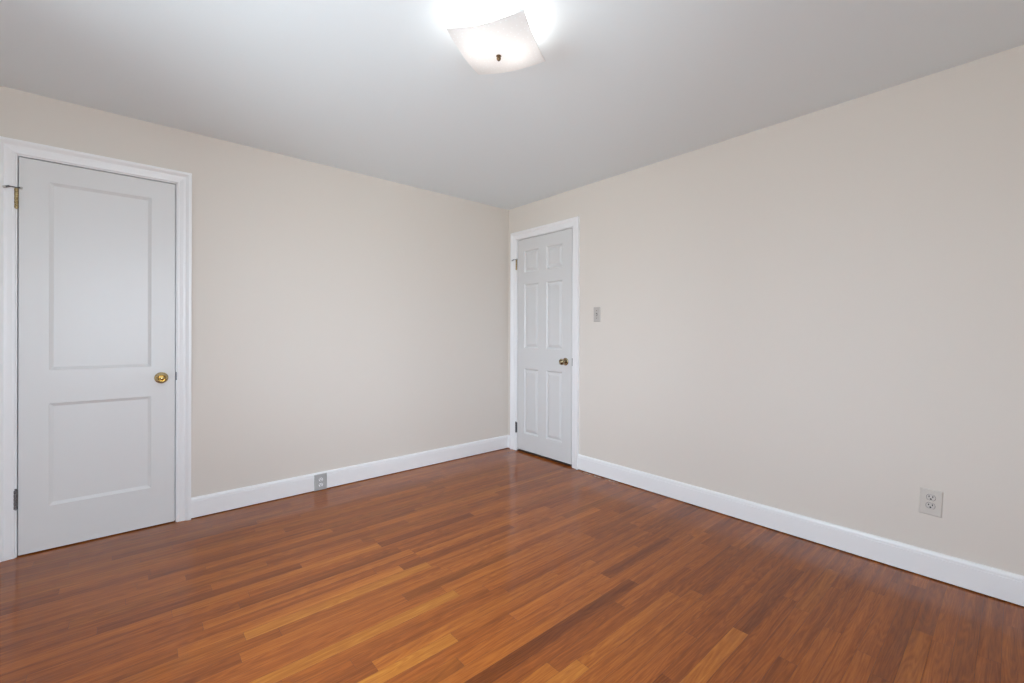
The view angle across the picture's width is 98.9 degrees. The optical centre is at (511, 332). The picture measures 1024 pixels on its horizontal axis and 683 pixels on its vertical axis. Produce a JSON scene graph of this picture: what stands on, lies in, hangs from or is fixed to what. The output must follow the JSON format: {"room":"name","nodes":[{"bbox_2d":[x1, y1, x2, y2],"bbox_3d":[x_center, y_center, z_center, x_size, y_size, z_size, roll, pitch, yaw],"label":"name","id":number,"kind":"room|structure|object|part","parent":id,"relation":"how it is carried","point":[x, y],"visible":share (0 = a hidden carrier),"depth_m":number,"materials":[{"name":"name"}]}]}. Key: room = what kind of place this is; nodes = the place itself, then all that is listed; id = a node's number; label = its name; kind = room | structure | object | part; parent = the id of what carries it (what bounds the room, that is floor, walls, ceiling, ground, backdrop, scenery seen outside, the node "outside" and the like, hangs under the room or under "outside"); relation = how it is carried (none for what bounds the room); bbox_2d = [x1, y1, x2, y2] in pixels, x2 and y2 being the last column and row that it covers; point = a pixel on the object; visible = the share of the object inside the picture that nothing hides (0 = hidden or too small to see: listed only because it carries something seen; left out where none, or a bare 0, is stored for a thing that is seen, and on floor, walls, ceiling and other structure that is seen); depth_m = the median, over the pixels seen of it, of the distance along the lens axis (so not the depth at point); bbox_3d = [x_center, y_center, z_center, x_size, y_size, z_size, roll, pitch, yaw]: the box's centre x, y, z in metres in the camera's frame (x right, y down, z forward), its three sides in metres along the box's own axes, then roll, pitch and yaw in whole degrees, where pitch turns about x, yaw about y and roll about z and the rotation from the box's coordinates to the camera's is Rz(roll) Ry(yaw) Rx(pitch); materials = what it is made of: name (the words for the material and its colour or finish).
{"room":"empty bedroom","nodes":[
{"label":"empty bedroom","id":0,"kind":"room"},
{"bbox_2d":[0,86,508,516],"bbox_3d":[-1.534,-0.045,3.218,4.130,2.400,0.140,0,0,-41],"label":"wall","id":1,"kind":"structure","parent":0,"point":[341,318],"depth_m":3.21,"materials":[{"name":"beige paint"}]},
{"bbox_2d":[2,157,174,555],"bbox_3d":[-2.307,0.121,2.435,0.691,2.051,0.098,0,0,-41],"label":"door","id":2,"kind":"structure","parent":1,"relation":"in","point":[96,408],"depth_m":2.44,"materials":[{"name":"white paint"}]},
{"bbox_3d":[-2.082,0.269,2.604,0.054,0.054,0.057,0,0,-41],"label":"knob","id":3,"kind":"part","parent":2,"relation":"part of","materials":[{"name":"gold metal"}]},
{"bbox_2d":[0,136,191,561],"bbox_3d":[-2.328,0.084,2.499,0.799,2.140,0.143,0,0,-41],"label":"door frame","id":4,"kind":"structure","parent":1,"relation":"attached to","point":[11,149],"depth_m":2.28,"materials":[{"name":"white paint"}]},
{"bbox_2d":[314,473,326,490],"bbox_3d":[-1.404,1.095,3.216,0.087,0.118,0.008,0,0,-41],"label":"wall outlet","id":5,"kind":"object","parent":1,"relation":"attached to","point":[320,480],"visible":1,"depth_m":3.21,"materials":[{"name":"grey plastic"}]},
{"bbox_2d":[191,435,507,517],"bbox_3d":[-1.486,1.088,3.160,3.850,0.124,0.016,0,0,-41],"label":"baseboard","id":6,"kind":"structure","parent":1,"relation":"attached to","point":[212,503],"depth_m":3.30,"materials":[{"name":"white paint"}]},
{"bbox_2d":[0,448,1023,682],"bbox_3d":[-0.226,1.161,1.696,4.110,0.002,4.120,0,0,-41],"label":"floor","id":7,"kind":"structure","parent":0,"point":[506,565],"depth_m":1.90,"materials":[{"name":"brown wood"}]},
{"bbox_2d":[517,449,571,466],"bbox_3d":[0.326,1.157,4.098,0.104,0.007,0.716,0,0,-41],"label":"threshold","id":8,"kind":"object","parent":7,"relation":"on","point":[564,463],"visible":0.46,"depth_m":4.05,"materials":[{"name":"brown wood"}]},
{"bbox_2d":[0,0,1023,209],"bbox_3d":[-0.172,-1.279,1.655,4.130,0.080,4.280,0,0,-41],"label":"ceiling","id":9,"kind":"structure","parent":0,"point":[382,89],"depth_m":2.08,"materials":[{"name":"white paint"}]},
{"bbox_2d":[447,2,544,74],"bbox_3d":[-0.053,-1.160,1.744,0.304,0.158,0.304,0,0,19],"label":"ceiling light","id":10,"kind":"object","parent":9,"relation":"attached to","point":[500,38],"visible":1,"depth_m":1.69,"materials":[{"name":"white glass"}]},
{"bbox_2d":[508,45,1023,575],"bbox_3d":[1.376,-0.036,2.913,0.140,2.400,4.140,0,0,-41],"label":"wall","id":11,"kind":"structure","parent":0,"point":[819,315],"depth_m":2.38,"materials":[{"name":"beige paint"}]},
{"bbox_2d":[511,228,572,463],"bbox_3d":[0.254,0.115,4.074,0.098,2.047,0.769,0,0,-41],"label":"door","id":12,"kind":"structure","parent":11,"relation":"in","point":[543,345],"depth_m":4.03,"materials":[{"name":"white paint"}]},
{"bbox_3d":[0.444,0.253,3.824,0.057,0.054,0.054,0,0,-41],"label":"knob","id":13,"kind":"part","parent":12,"relation":"part of","materials":[{"name":"gold metal"}]},
{"bbox_2d":[510,216,579,469],"bbox_3d":[0.322,0.085,4.091,0.143,2.150,0.877,0,0,-41],"label":"door frame","id":14,"kind":"structure","parent":11,"relation":"attached to","point":[574,222],"depth_m":3.89,"materials":[{"name":"white paint"}]},
{"bbox_2d":[594,307,599,321],"bbox_3d":[0.689,-0.151,3.581,0.019,0.121,0.068,0,0,-41],"label":"light switch","id":15,"kind":"object","parent":11,"relation":"attached to","point":[596,309],"visible":1,"depth_m":3.58,"materials":[{"name":"grey plastic"}]},
{"bbox_2d":[508,435,1023,605],"bbox_3d":[1.273,1.096,2.909,0.016,0.124,3.984,0,0,-41],"label":"baseboard","id":16,"kind":"structure","parent":11,"relation":"attached to","point":[987,580],"depth_m":2.35,"materials":[{"name":"white paint"}]},
{"bbox_2d":[919,487,942,517],"bbox_3d":[1.994,0.807,2.087,0.008,0.128,0.085,0,0,-41],"label":"wall outlet","id":17,"kind":"object","parent":11,"relation":"attached to","point":[930,500],"visible":1,"depth_m":2.08,"materials":[{"name":"grey plastic"}]},
{"bbox_2d":[926,502,934,508],"bbox_3d":[1.992,0.823,2.086,0.003,0.029,0.034,0,0,-41],"label":"receptacle","id":18,"kind":"object","parent":17,"relation":"attached to","point":[929,505],"depth_m":2.09,"materials":[{"name":"grey plastic"}]},
{"bbox_2d":[926,494,935,500],"bbox_3d":[1.993,0.784,2.085,0.003,0.029,0.034,0,0,-41],"label":"receptacle","id":19,"kind":"object","parent":17,"relation":"attached to","point":[929,497],"depth_m":2.08,"materials":[{"name":"grey plastic"}]}
]}

